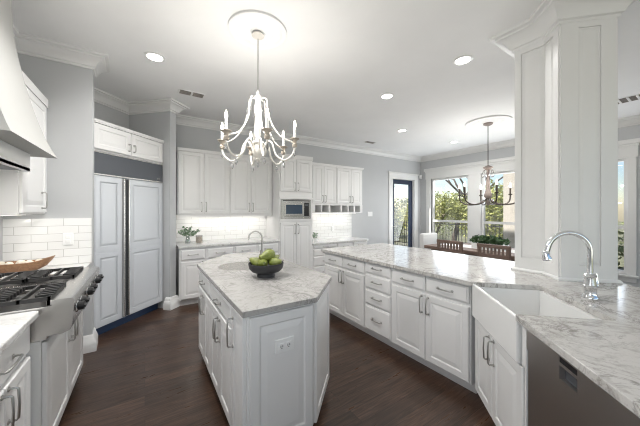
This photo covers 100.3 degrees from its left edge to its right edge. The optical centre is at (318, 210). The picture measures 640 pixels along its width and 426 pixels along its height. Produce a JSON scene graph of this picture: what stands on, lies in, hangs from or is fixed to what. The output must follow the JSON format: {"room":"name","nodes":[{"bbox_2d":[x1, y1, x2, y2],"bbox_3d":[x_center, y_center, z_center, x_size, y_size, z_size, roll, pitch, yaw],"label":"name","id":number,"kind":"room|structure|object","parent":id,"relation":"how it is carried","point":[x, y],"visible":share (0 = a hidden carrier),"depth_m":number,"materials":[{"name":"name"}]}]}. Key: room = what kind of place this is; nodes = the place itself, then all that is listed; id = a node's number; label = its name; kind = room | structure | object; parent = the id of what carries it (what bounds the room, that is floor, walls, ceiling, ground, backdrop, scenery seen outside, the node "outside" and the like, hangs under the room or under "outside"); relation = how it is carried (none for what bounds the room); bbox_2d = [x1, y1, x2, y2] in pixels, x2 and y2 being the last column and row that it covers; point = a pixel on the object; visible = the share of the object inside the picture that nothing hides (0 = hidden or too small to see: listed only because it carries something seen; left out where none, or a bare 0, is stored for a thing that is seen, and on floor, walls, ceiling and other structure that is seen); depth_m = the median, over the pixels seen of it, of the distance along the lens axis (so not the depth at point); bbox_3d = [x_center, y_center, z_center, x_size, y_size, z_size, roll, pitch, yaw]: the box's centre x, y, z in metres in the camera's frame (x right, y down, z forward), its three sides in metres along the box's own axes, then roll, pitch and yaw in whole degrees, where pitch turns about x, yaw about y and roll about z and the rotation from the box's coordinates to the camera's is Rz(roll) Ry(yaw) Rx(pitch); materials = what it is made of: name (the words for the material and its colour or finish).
{"room":"kitchen","nodes":[
{"label":"kitchen","id":0,"kind":"room"},
{"bbox_2d":[0,216,2,260],"bbox_3d":[-0.974,-0.069,-0.575,0.100,3.050,7.100,0,0,-33],"label":"wall","id":1,"kind":"structure","parent":0,"point":[1,217],"depth_m":2.40,"materials":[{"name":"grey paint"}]},
{"bbox_2d":[0,71,47,214],"bbox_3d":[-2.545,-0.514,2.240,0.333,1.100,0.662,0,0,-33],"label":"upper cabinet","id":2,"kind":"object","parent":1,"relation":"attached to","point":[21,193],"visible":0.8,"depth_m":2.20,"materials":[{"name":"white paint"}]},
{"bbox_2d":[0,0,57,171],"bbox_3d":[-2.021,-0.935,1.590,0.505,1.318,0.879,0,0,-33],"label":"range hood","id":3,"kind":"object","parent":1,"relation":"attached to","point":[22,138],"visible":1,"depth_m":1.68,"materials":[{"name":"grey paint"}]},
{"bbox_2d":[13,24,189,114],"bbox_3d":[-1.165,-1.526,0.196,1.456,0.135,8.527,0,0,-22],"label":"crown molding","id":4,"kind":"structure","parent":1,"relation":"attached to","point":[26,44],"depth_m":2.72,"materials":[{"name":"white paint"}]},
{"bbox_2d":[3,53,93,335],"bbox_3d":[-2.663,-0.069,2.684,0.625,3.050,0.204,0,0,-33],"label":"wall","id":5,"kind":"structure","parent":0,"point":[68,89],"depth_m":2.67,"materials":[{"name":"grey paint"}]},
{"bbox_2d":[3,218,91,266],"bbox_3d":[-2.608,0.311,2.592,0.618,0.461,0.010,0,0,-33],"label":"tiled wall","id":6,"kind":"structure","parent":5,"relation":"attached to","point":[23,239],"depth_m":2.58,"materials":[{"name":"white tile"}]},
{"bbox_2d":[63,233,72,244],"bbox_3d":[-2.491,0.286,2.653,0.078,0.118,0.014,0,0,-33],"label":"electrical outlet","id":7,"kind":"object","parent":6,"relation":"attached to","point":[67,237],"visible":1,"depth_m":2.65,"materials":[{"name":"white plastic"}]},
{"bbox_2d":[83,327,97,353],"bbox_3d":[-2.439,1.371,2.811,0.180,0.170,0.239,0,0,-33],"label":"baseboard","id":8,"kind":"structure","parent":5,"relation":"attached to","point":[90,342],"depth_m":2.74,"materials":[{"name":"white paint"}]},
{"bbox_2d":[94,102,128,128],"bbox_3d":[-2.792,-0.069,3.452,0.690,3.050,1.200,0,0,12],"label":"wall","id":9,"kind":"structure","parent":0,"point":[101,112],"depth_m":3.80,"materials":[{"name":"grey paint"}]},
{"bbox_2d":[94,118,163,163],"bbox_3d":[-2.666,-0.854,3.518,0.611,0.350,1.012,0,0,12],"label":"upper cabinet","id":10,"kind":"object","parent":9,"relation":"attached to","point":[110,138],"visible":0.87,"depth_m":3.37,"materials":[{"name":"white paint"}]},
{"bbox_2d":[129,111,175,307],"bbox_3d":[-2.574,-0.069,4.168,0.840,3.050,0.291,0,0,12],"label":"wall","id":11,"kind":"structure","parent":0,"point":[159,125],"depth_m":3.97,"materials":[{"name":"grey paint"}]},
{"bbox_2d":[163,295,179,310],"bbox_3d":[-2.193,1.371,4.000,0.135,0.170,0.230,0,0,12],"label":"baseboard","id":12,"kind":"structure","parent":11,"relation":"attached to","point":[170,303],"depth_m":3.92,"materials":[{"name":"white paint"}]},
{"bbox_2d":[176,0,639,161],"bbox_3d":[2.499,-1.516,2.594,7.060,0.155,8.620,0,0,-33],"label":"crown molding","id":13,"kind":"structure","parent":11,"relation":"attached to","point":[549,14],"depth_m":2.40,"materials":[{"name":"white paint"}]},
{"bbox_2d":[58,303,495,425],"bbox_3d":[1.846,1.516,2.288,8.790,0.120,9.220,0,0,-33],"label":"floor","id":14,"kind":"structure","parent":0,"point":[150,369],"depth_m":2.23,"materials":[{"name":"brown wood"}]},
{"bbox_2d":[0,325,30,425],"bbox_3d":[-1.583,1.016,1.019,0.601,0.879,0.655,0,0,-33],"label":"base cabinet","id":15,"kind":"object","parent":14,"relation":"on","point":[15,367],"visible":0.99,"depth_m":1.26,"materials":[{"name":"white paint"}]},
{"bbox_2d":[26,310,82,425],"bbox_3d":[-2.035,1.086,1.760,0.661,0.740,1.070,0,0,-33],"label":"base cabinet","id":16,"kind":"object","parent":14,"relation":"on","point":[56,361],"visible":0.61,"depth_m":1.61,"materials":[{"name":"white paint"}]},
{"bbox_2d":[94,150,162,334],"bbox_3d":[-2.677,0.391,3.512,0.610,2.130,0.996,0,0,12],"label":"refrigerator","id":17,"kind":"object","parent":14,"relation":"on","point":[127,191],"visible":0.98,"depth_m":3.37,"materials":[{"name":"white paint"}]},
{"bbox_2d":[176,247,205,305],"bbox_3d":[-2.084,1.016,4.331,0.373,0.879,0.696,0,0,-33],"label":"base cabinet","id":18,"kind":"object","parent":14,"relation":"on","point":[187,272],"visible":0.7,"depth_m":4.07,"materials":[{"name":"white paint"}]},
{"bbox_2d":[176,237,278,248],"bbox_3d":[-1.579,0.559,4.682,1.633,0.034,0.670,0,0,-33],"label":"countertop","id":19,"kind":"structure","parent":18,"relation":"on","point":[225,242],"depth_m":4.48,"materials":[{"name":"white stone"}]},
{"bbox_2d":[177,226,200,241],"bbox_3d":[-2.094,0.397,4.331,0.362,0.291,0.237,0,0,-33],"label":"potted plant","id":20,"kind":"object","parent":19,"relation":"on","point":[185,230],"visible":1,"depth_m":4.33,"materials":[{"name":"green plant"}]},
{"bbox_2d":[196,237,201,242],"bbox_3d":[-1.986,0.477,4.434,0.108,0.130,0.108,0,0,-33],"label":"candle","id":21,"kind":"object","parent":19,"relation":"on","point":[198,239],"visible":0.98,"depth_m":4.39,"materials":[{"name":"beige wax"}]},
{"bbox_2d":[206,245,233,260],"bbox_3d":[-1.746,1.016,4.551,0.433,0.879,0.696,0,0,-33],"label":"base cabinet","id":22,"kind":"object","parent":14,"relation":"on","point":[217,251],"visible":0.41,"depth_m":4.27,"materials":[{"name":"white paint"}]},
{"bbox_2d":[234,244,256,252],"bbox_3d":[-1.398,1.016,4.778,0.395,0.879,0.696,0,0,-33],"label":"base cabinet","id":23,"kind":"object","parent":14,"relation":"on","point":[243,248],"visible":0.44,"depth_m":4.51,"materials":[{"name":"white paint"}]},
{"bbox_2d":[198,270,328,425],"bbox_3d":[-0.607,1.016,2.454,0.849,0.879,1.954,0,0,-33],"label":"kitchen island","id":24,"kind":"object","parent":14,"relation":"on","point":[254,385],"visible":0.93,"depth_m":1.61,"materials":[{"name":"white paint"}]},
{"bbox_2d":[197,251,330,317],"bbox_3d":[-0.588,0.559,2.481,0.852,0.034,2.000,0,0,-33],"label":"island countertop","id":25,"kind":"structure","parent":24,"relation":"on","point":[294,285],"depth_m":1.92,"materials":[{"name":"grey stone"}]},
{"bbox_2d":[219,262,248,269],"bbox_3d":[-0.748,0.624,2.615,0.469,0.160,0.434,0,0,-33],"label":"prep sink","id":26,"kind":"object","parent":25,"relation":"in","point":[237,265],"visible":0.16,"depth_m":2.58,"materials":[{"name":"white ceramic"}]},
{"bbox_2d":[248,230,262,254],"bbox_3d":[-0.661,0.379,2.840,0.176,0.326,0.067,0,0,-33],"label":"faucet","id":27,"kind":"object","parent":25,"relation":"on","point":[260,233],"visible":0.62,"depth_m":2.87,"materials":[{"name":"silver metal"}]},
{"bbox_2d":[248,261,283,277],"bbox_3d":[-0.432,0.485,2.195,0.284,0.113,0.284,0,0,-33],"label":"fruit bowl","id":28,"kind":"object","parent":25,"relation":"on","point":[268,271],"visible":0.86,"depth_m":2.09,"materials":[{"name":"grey ceramic"}]},
{"bbox_2d":[249,257,259,265],"bbox_3d":[-0.507,0.425,2.168,0.120,0.085,0.084,0,0,35],"label":"pear","id":29,"kind":"object","parent":28,"relation":"in","point":[254,260],"visible":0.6,"depth_m":2.13,"materials":[{"name":"green plant"}]},
{"bbox_2d":[258,249,275,261],"bbox_3d":[-0.433,0.370,2.189,0.155,0.102,0.104,0,0,-22],"label":"pear","id":30,"kind":"object","parent":29,"relation":"on","point":[267,254],"visible":0.89,"depth_m":2.15,"materials":[{"name":"green plant"}]},
{"bbox_2d":[258,259,267,265],"bbox_3d":[-0.447,0.429,2.115,0.078,0.077,0.115,0,0,4],"label":"pear","id":31,"kind":"object","parent":28,"relation":"in","point":[262,262],"visible":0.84,"depth_m":2.10,"materials":[{"name":"green plant"}]},
{"bbox_2d":[269,258,283,265],"bbox_3d":[-0.350,0.425,2.153,0.119,0.080,0.080,0,0,43],"label":"pear","id":32,"kind":"object","parent":28,"relation":"in","point":[273,261],"visible":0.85,"depth_m":2.13,"materials":[{"name":"green plant"}]},
{"bbox_2d":[275,336,293,353],"bbox_3d":[-0.197,0.784,1.554,0.118,0.078,0.015,0,0,-32],"label":"electrical outlet","id":33,"kind":"object","parent":24,"relation":"attached to","point":[284,344],"visible":1,"depth_m":1.55,"materials":[{"name":"white plastic"}]},
{"bbox_2d":[257,242,278,254],"bbox_3d":[-1.060,1.016,4.998,0.411,0.879,0.696,0,0,-33],"label":"base cabinet","id":34,"kind":"object","parent":14,"relation":"on","point":[274,246],"visible":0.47,"depth_m":4.76,"materials":[{"name":"white paint"}]},
{"bbox_2d":[266,153,312,268],"bbox_3d":[-0.583,0.208,5.305,0.712,2.495,0.708,0,0,-33],"label":"tall cabinet","id":35,"kind":"object","parent":14,"relation":"on","point":[294,181],"visible":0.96,"depth_m":5.04,"materials":[{"name":"white paint"}]},
{"bbox_2d":[281,199,310,218],"bbox_3d":[-0.527,-0.018,5.204,0.625,0.362,0.485,0,0,-33],"label":"microwave","id":36,"kind":"object","parent":35,"relation":"in","point":[290,209],"visible":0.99,"depth_m":5.03,"materials":[{"name":"silver metal"}]},
{"bbox_2d":[312,243,336,273],"bbox_3d":[-0.027,1.074,5.662,0.600,0.764,0.681,0,0,-33],"label":"base cabinet","id":37,"kind":"object","parent":14,"relation":"on","point":[318,257],"visible":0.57,"depth_m":5.33,"materials":[{"name":"white paint"}]},
{"bbox_2d":[325,252,369,334],"bbox_3d":[0.565,1.016,3.578,0.721,0.879,0.820,0,0,-33],"label":"base cabinet","id":38,"kind":"object","parent":14,"relation":"on","point":[347,285],"visible":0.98,"depth_m":3.31,"materials":[{"name":"white paint"}]},
{"bbox_2d":[321,243,639,417],"bbox_3d":[1.377,0.559,2.264,1.952,0.034,4.338,0,0,-13],"label":"countertop","id":39,"kind":"structure","parent":38,"relation":"on","point":[606,351],"depth_m":1.46,"materials":[{"name":"stone"}]},
{"bbox_2d":[472,284,601,363],"bbox_3d":[1.318,0.677,1.662,0.455,0.243,0.650,0,0,12],"label":"farmhouse sink","id":40,"kind":"object","parent":39,"relation":"in","point":[495,309],"visible":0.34,"depth_m":1.75,"materials":[{"name":"white ceramic"}]},
{"bbox_2d":[511,17,622,283],"bbox_3d":[2.060,-0.526,2.245,0.576,2.136,0.664,0,0,-33],"label":"column","id":41,"kind":"structure","parent":39,"relation":"on","point":[566,82],"depth_m":2.05,"materials":[{"name":"white paint"}]},
{"bbox_2d":[542,230,598,299],"bbox_3d":[1.579,0.335,1.669,0.313,0.415,0.083,0,0,6],"label":"faucet","id":42,"kind":"object","parent":39,"relation":"on","point":[590,285],"visible":1,"depth_m":1.65,"materials":[{"name":"silver metal"}]},
{"bbox_2d":[337,241,366,246],"bbox_3d":[0.587,1.074,6.061,0.860,0.764,0.681,0,0,-33],"label":"base cabinet","id":43,"kind":"object","parent":14,"relation":"on","point":[360,242],"visible":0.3,"depth_m":5.79,"materials":[{"name":"white paint"}]},
{"bbox_2d":[312,237,368,244],"bbox_3d":[0.353,0.673,5.940,1.545,0.035,0.670,0,0,-33],"label":"countertop","id":44,"kind":"structure","parent":43,"relation":"on","point":[340,239],"depth_m":5.78,"materials":[{"name":"white stone"}]},
{"bbox_2d":[312,232,317,241],"bbox_3d":[-0.077,0.556,5.577,0.132,0.200,0.122,0,0,-33],"label":"potted plant","id":45,"kind":"object","parent":44,"relation":"on","point":[314,236],"visible":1,"depth_m":5.56,"materials":[{"name":"green plant"}]},
{"bbox_2d":[366,262,396,349],"bbox_3d":[0.897,1.016,3.068,0.721,0.879,0.393,0,0,-33],"label":"base cabinet","id":46,"kind":"object","parent":14,"relation":"on","point":[378,277],"visible":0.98,"depth_m":2.87,"materials":[{"name":"white paint"}]},
{"bbox_2d":[420,233,436,249],"bbox_3d":[2.510,0.976,5.584,0.520,0.960,0.580,0,0,-33],"label":"dining chair","id":47,"kind":"object","parent":14,"relation":"on","point":[425,238],"visible":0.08,"depth_m":5.68,"materials":[{"name":"white fabric"}]},
{"bbox_2d":[392,268,476,393],"bbox_3d":[1.221,1.016,2.570,0.721,0.879,0.790,0,0,-33],"label":"base cabinet","id":48,"kind":"object","parent":14,"relation":"on","point":[433,321],"visible":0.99,"depth_m":2.32,"materials":[{"name":"white paint"}]},
{"bbox_2d":[437,239,462,253],"bbox_3d":[2.468,0.991,4.782,0.505,0.930,0.470,0,0,-33],"label":"dining chair","id":49,"kind":"object","parent":14,"relation":"on","point":[439,241],"visible":0.38,"depth_m":4.63,"materials":[{"name":"brown wood"}]},
{"bbox_2d":[424,243,514,260],"bbox_3d":[3.112,1.076,4.741,1.040,0.760,2.100,0,0,-33],"label":"dining table","id":50,"kind":"object","parent":14,"relation":"on","point":[467,251],"visible":0.06,"depth_m":4.70,"materials":[{"name":"brown wood"}]},
{"bbox_2d":[441,243,514,252],"bbox_3d":[3.098,0.693,4.762,0.400,0.006,1.850,0,0,-33],"label":"table runner","id":51,"kind":"object","parent":50,"relation":"on","point":[464,245],"visible":0.04,"depth_m":4.96,"materials":[{"name":"white fabric"}]},
{"bbox_2d":[469,234,509,250],"bbox_3d":[3.037,0.558,4.777,0.353,0.265,0.684,0,0,-33],"label":"planter","id":52,"kind":"object","parent":51,"relation":"on","point":[483,239],"visible":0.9,"depth_m":4.70,"materials":[{"name":"white plastic"}]},
{"bbox_2d":[477,243,510,260],"bbox_3d":[2.850,0.991,4.195,0.505,0.930,0.470,0,0,-33],"label":"dining chair","id":53,"kind":"object","parent":14,"relation":"on","point":[479,245],"visible":0.43,"depth_m":4.05,"materials":[{"name":"brown wood"}]},
{"bbox_2d":[475,319,524,425],"bbox_3d":[1.350,1.129,1.643,0.561,0.655,0.700,0,0,12],"label":"base cabinet","id":54,"kind":"object","parent":14,"relation":"on","point":[499,380],"visible":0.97,"depth_m":1.65,"materials":[{"name":"white paint"}]},
{"bbox_2d":[522,326,527,425],"bbox_3d":[1.288,1.016,1.304,0.500,0.879,0.038,0,0,12],"label":"filler panel","id":55,"kind":"object","parent":14,"relation":"on","point":[524,330],"visible":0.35,"depth_m":1.34,"materials":[{"name":"white paint"}]},
{"bbox_2d":[527,330,639,425],"bbox_3d":[1.250,1.020,0.983,0.562,0.872,0.593,0,0,12],"label":"dishwasher","id":56,"kind":"object","parent":14,"relation":"on","point":[559,394],"visible":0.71,"depth_m":1.08,"materials":[{"name":"silver metal"}]},
{"bbox_3d":[-1.242,1.016,0.495,0.601,0.879,0.585,0,0,-33],"label":"base cabinet","id":57,"kind":"object","parent":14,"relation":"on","visible":0},
{"bbox_2d":[0,311,38,353],"bbox_3d":[-1.426,0.559,0.760,0.600,0.034,1.270,0,0,-33],"label":"countertop","id":58,"kind":"structure","parent":57,"relation":"on","point":[12,326],"depth_m":1.27,"materials":[{"name":"white stone"}]},
{"bbox_2d":[0,266,103,342],"bbox_3d":[-1.960,0.590,1.782,0.739,0.248,1.025,0,0,-33],"label":"rangetop","id":59,"kind":"object","parent":58,"relation":"on","point":[59,298],"visible":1,"depth_m":1.59,"materials":[{"name":"silver metal"}]},
{"bbox_3d":[-2.496,1.016,2.348,0.501,0.879,0.410,0,0,-33],"label":"base cabinet","id":60,"kind":"object","parent":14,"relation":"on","visible":0},
{"bbox_2d":[0,263,89,278],"bbox_3d":[-2.470,0.559,2.373,0.610,0.034,0.504,0,0,-33],"label":"countertop","id":61,"kind":"structure","parent":60,"relation":"on","point":[83,264],"depth_m":2.57,"materials":[{"name":"white stone"}]},
{"bbox_2d":[0,255,54,272],"bbox_3d":[-2.645,0.476,2.311,0.540,0.132,0.210,0,0,-30],"label":"dough bowl","id":62,"kind":"object","parent":61,"relation":"on","point":[35,265],"visible":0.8,"depth_m":2.30,"materials":[{"name":"brown wood"}]},
{"bbox_2d":[176,124,420,247],"bbox_3d":[0.126,-0.069,6.275,7.260,3.050,0.140,0,0,-33],"label":"wall","id":63,"kind":"structure","parent":0,"point":[375,175],"depth_m":6.84,"materials":[{"name":"grey paint"}]},
{"bbox_2d":[176,147,229,216],"bbox_3d":[-1.982,-0.444,4.579,0.815,1.110,0.398,0,0,-33],"label":"upper cabinet","id":64,"kind":"object","parent":63,"relation":"attached to","point":[202,176],"visible":0.96,"depth_m":4.42,"materials":[{"name":"white paint"}]},
{"bbox_2d":[230,153,272,216],"bbox_3d":[-1.304,-0.444,5.021,0.799,1.110,0.398,0,0,-33],"label":"upper cabinet","id":65,"kind":"object","parent":63,"relation":"attached to","point":[250,192],"visible":0.88,"depth_m":4.87,"materials":[{"name":"white paint"}]},
{"bbox_2d":[176,213,351,241],"bbox_3d":[-0.822,0.363,5.569,3.900,0.605,0.010,0,0,-33],"label":"tiled wall","id":66,"kind":"structure","parent":63,"relation":"attached to","point":[212,228],"depth_m":5.15,"materials":[{"name":"white tile"}]},
{"bbox_2d":[312,162,336,204],"bbox_3d":[-0.029,-0.561,5.851,0.805,0.885,0.398,0,0,-33],"label":"upper cabinet","id":67,"kind":"object","parent":63,"relation":"attached to","point":[323,175],"visible":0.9,"depth_m":5.75,"materials":[{"name":"white paint"}]},
{"bbox_2d":[312,205,361,212],"bbox_3d":[0.284,-0.030,6.084,1.584,0.178,0.345,0,0,-33],"label":"shelf","id":68,"kind":"object","parent":63,"relation":"attached to","point":[315,208],"visible":0.8,"depth_m":6.10,"materials":[{"name":"white paint"}]},
{"bbox_2d":[336,165,363,204],"bbox_3d":[0.648,-0.561,6.292,0.807,0.885,0.398,0,0,-33],"label":"upper cabinet","id":69,"kind":"object","parent":63,"relation":"attached to","point":[348,179],"visible":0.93,"depth_m":6.13,"materials":[{"name":"white paint"}]},
{"bbox_2d":[393,179,411,246],"bbox_3d":[2.416,0.286,7.737,0.908,2.320,0.109,0,0,-33],"label":"door","id":70,"kind":"structure","parent":63,"relation":"in","point":[404,182],"depth_m":7.92,"materials":[{"name":"blue paint"}]},
{"bbox_2d":[388,171,418,247],"bbox_3d":[2.418,0.194,7.741,1.300,2.525,0.185,0,0,-33],"label":"door frame","id":71,"kind":"structure","parent":63,"relation":"attached to","point":[392,175],"depth_m":7.91,"materials":[{"name":"white paint"}]},
{"bbox_2d":[12,0,639,156],"bbox_3d":[1.846,-1.694,2.288,8.790,0.200,9.220,0,0,-33],"label":"ceiling","id":72,"kind":"structure","parent":0,"point":[331,71],"depth_m":2.84,"materials":[{"name":"paint"}]},
{"bbox_2d":[144,51,165,62],"bbox_3d":[-1.704,-1.589,2.778,0.196,0.010,0.196,0,0,-33],"label":"recessed light","id":73,"kind":"object","parent":72,"relation":"in","point":[153,56],"visible":1,"depth_m":2.77,"materials":[{"name":"white plastic"}]},
{"bbox_2d":[178,88,205,98],"bbox_3d":[-1.734,-1.585,3.644,0.330,0.018,0.160,0,0,-33],"label":"ceiling vent","id":74,"kind":"object","parent":72,"relation":"in","point":[180,91],"visible":1,"depth_m":3.62,"materials":[{"name":"white plastic"}]},
{"bbox_2d":[228,9,286,49],"bbox_3d":[-0.541,-1.581,2.376,0.510,0.027,0.510,0,0,-33],"label":"ceiling medallion","id":75,"kind":"object","parent":72,"relation":"attached to","point":[241,25],"visible":0.83,"depth_m":2.32,"materials":[{"name":"paint"}]},
{"bbox_2d":[217,31,298,171],"bbox_3d":[-0.541,-0.964,2.376,0.696,1.188,0.738,0,0,-33],"label":"chandelier","id":76,"kind":"object","parent":75,"relation":"hanging from","point":[256,148],"visible":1,"depth_m":2.35,"materials":[{"name":"silver metal"}]},
{"bbox_2d":[380,93,393,98],"bbox_3d":[0.952,-1.589,3.727,0.196,0.010,0.196,0,0,-33],"label":"recessed light","id":77,"kind":"object","parent":72,"relation":"in","point":[385,95],"visible":1,"depth_m":3.72,"materials":[{"name":"white plastic"}]},
{"bbox_2d":[453,55,473,65],"bbox_3d":[1.530,-1.589,2.834,0.196,0.010,0.196,0,0,-33],"label":"recessed light","id":78,"kind":"object","parent":72,"relation":"in","point":[464,59],"visible":1,"depth_m":2.83,"materials":[{"name":"white plastic"}]},
{"bbox_2d":[465,115,512,128],"bbox_3d":[3.058,-1.581,4.825,0.720,0.027,0.720,0,0,-33],"label":"ceiling medallion","id":79,"kind":"object","parent":72,"relation":"attached to","point":[498,120],"visible":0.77,"depth_m":4.76,"materials":[{"name":"paint"}]},
{"bbox_2d":[458,122,514,205],"bbox_3d":[3.058,-0.832,4.825,0.975,1.496,1.026,0,0,-33],"label":"chandelier","id":80,"kind":"object","parent":79,"relation":"hanging from","point":[487,194],"visible":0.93,"depth_m":4.79,"materials":[{"name":"brown metal"}]},
{"bbox_2d":[618,94,639,103],"bbox_3d":[4.435,-1.585,3.818,0.280,0.018,0.340,0,0,-33],"label":"ceiling vent","id":81,"kind":"object","parent":72,"relation":"in","point":[631,98],"visible":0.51,"depth_m":3.80,"materials":[{"name":"white plastic"}]},
{"bbox_2d":[421,124,639,287],"bbox_3d":[5.449,-0.069,4.598,0.210,3.050,8.760,0,0,-33],"label":"wall window","id":82,"kind":"structure","parent":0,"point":[629,132],"depth_m":6.41,"materials":[{"name":"white paint"}]},
{"bbox_2d":[432,175,467,232],"bbox_3d":[3.653,0.106,7.420,0.080,2.040,1.090,0,0,-33],"label":"window","id":83,"kind":"structure","parent":82,"relation":"attached to","point":[465,176],"depth_m":7.81,"materials":[{"name":"white paint"}]},
{"bbox_2d":[482,170,514,234],"bbox_3d":[4.406,0.106,6.264,0.080,2.040,1.070,0,0,-33],"label":"window","id":84,"kind":"structure","parent":82,"relation":"attached to","point":[484,222],"depth_m":6.65,"materials":[{"name":"white paint"}]},
{"bbox_2d":[618,158,627,274],"bbox_3d":[5.142,0.106,5.133,0.080,2.040,1.070,0,0,-33],"label":"window","id":85,"kind":"structure","parent":82,"relation":"attached to","point":[625,160],"depth_m":4.69,"materials":[{"name":"white paint"}]},
{"label":"outside","id":86,"kind":"structure","parent":0,"visible":0},
{"bbox_2d":[394,220,623,269],"bbox_3d":[4.385,1.881,20.755,90.000,0.350,90.000,0,0,-33],"label":"ground","id":87,"kind":"structure","parent":86,"point":[443,236],"depth_m":17.32,"materials":[{"name":"green plant"}]},
{"bbox_2d":[394,207,401,231],"bbox_3d":[2.450,0.372,12.283,2.425,2.975,2.444,0,0,-33],"label":"bush","id":88,"kind":"object","parent":87,"relation":"on","point":[394,207],"visible":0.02,"depth_m":11.99,"materials":[{"name":"green plant"}]},
{"bbox_2d":[394,197,407,236],"bbox_3d":[5.034,0.446,17.070,4.652,2.588,4.642,0,0,-33],"label":"bush","id":89,"kind":"object","parent":87,"relation":"on","point":[405,202],"visible":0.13,"depth_m":15.98,"materials":[{"name":"green plant"}]},
{"bbox_2d":[395,191,467,233],"bbox_3d":[5.748,0.407,13.531,3.574,2.672,4.110,0,0,-33],"label":"bush","id":90,"kind":"object","parent":87,"relation":"on","point":[448,204],"visible":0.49,"depth_m":12.68,"materials":[{"name":"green plant"}]},
{"bbox_2d":[394,220,502,245],"bbox_3d":[4.596,1.056,12.002,0.060,1.300,7.960,0,0,-33],"label":"iron fence","id":91,"kind":"object","parent":87,"relation":"on","point":[406,222],"visible":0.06,"depth_m":10.67,"materials":[{"name":"grey metal"}]},
{"bbox_2d":[445,178,486,240],"bbox_3d":[7.974,-1.664,13.639,7.513,7.093,6.620,0,0,-33],"label":"bare tree","id":92,"kind":"object","parent":87,"relation":"on","point":[448,180],"visible":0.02,"depth_m":14.00,"materials":[{"name":"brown plant"}]},
{"bbox_2d":[435,183,502,235],"bbox_3d":[10.707,0.255,17.512,4.680,3.961,10.582,0,0,-33],"label":"bush","id":93,"kind":"object","parent":87,"relation":"on","point":[443,227],"visible":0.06,"depth_m":18.65,"materials":[{"name":"green plant"}]},
{"bbox_2d":[453,179,502,240],"bbox_3d":[7.295,0.154,11.369,2.737,3.170,3.213,0,0,32],"label":"bush","id":94,"kind":"object","parent":87,"relation":"on","point":[492,212],"visible":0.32,"depth_m":10.81,"materials":[{"name":"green plant"}]},
{"bbox_2d":[467,176,502,234],"bbox_3d":[9.883,-1.870,16.773,8.388,7.485,6.872,0,0,13],"label":"bare tree","id":95,"kind":"object","parent":87,"relation":"on","point":[485,176],"visible":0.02,"depth_m":16.18,"materials":[{"name":"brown plant"}]},
{"bbox_2d":[503,173,514,247],"bbox_3d":[6.165,-0.169,7.576,0.900,3.750,1.570,0,0,-33],"label":"house wing","id":96,"kind":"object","parent":87,"relation":"on","point":[508,210],"visible":0.04,"depth_m":7.82,"materials":[{"name":"beige paint"}]},
{"bbox_2d":[618,222,623,268],"bbox_3d":[9.465,0.475,6.913,2.065,2.994,2.715,0,0,-13],"label":"bush","id":97,"kind":"object","parent":87,"relation":"on","point":[621,250],"visible":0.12,"depth_m":7.63,"materials":[{"name":"green plant"}]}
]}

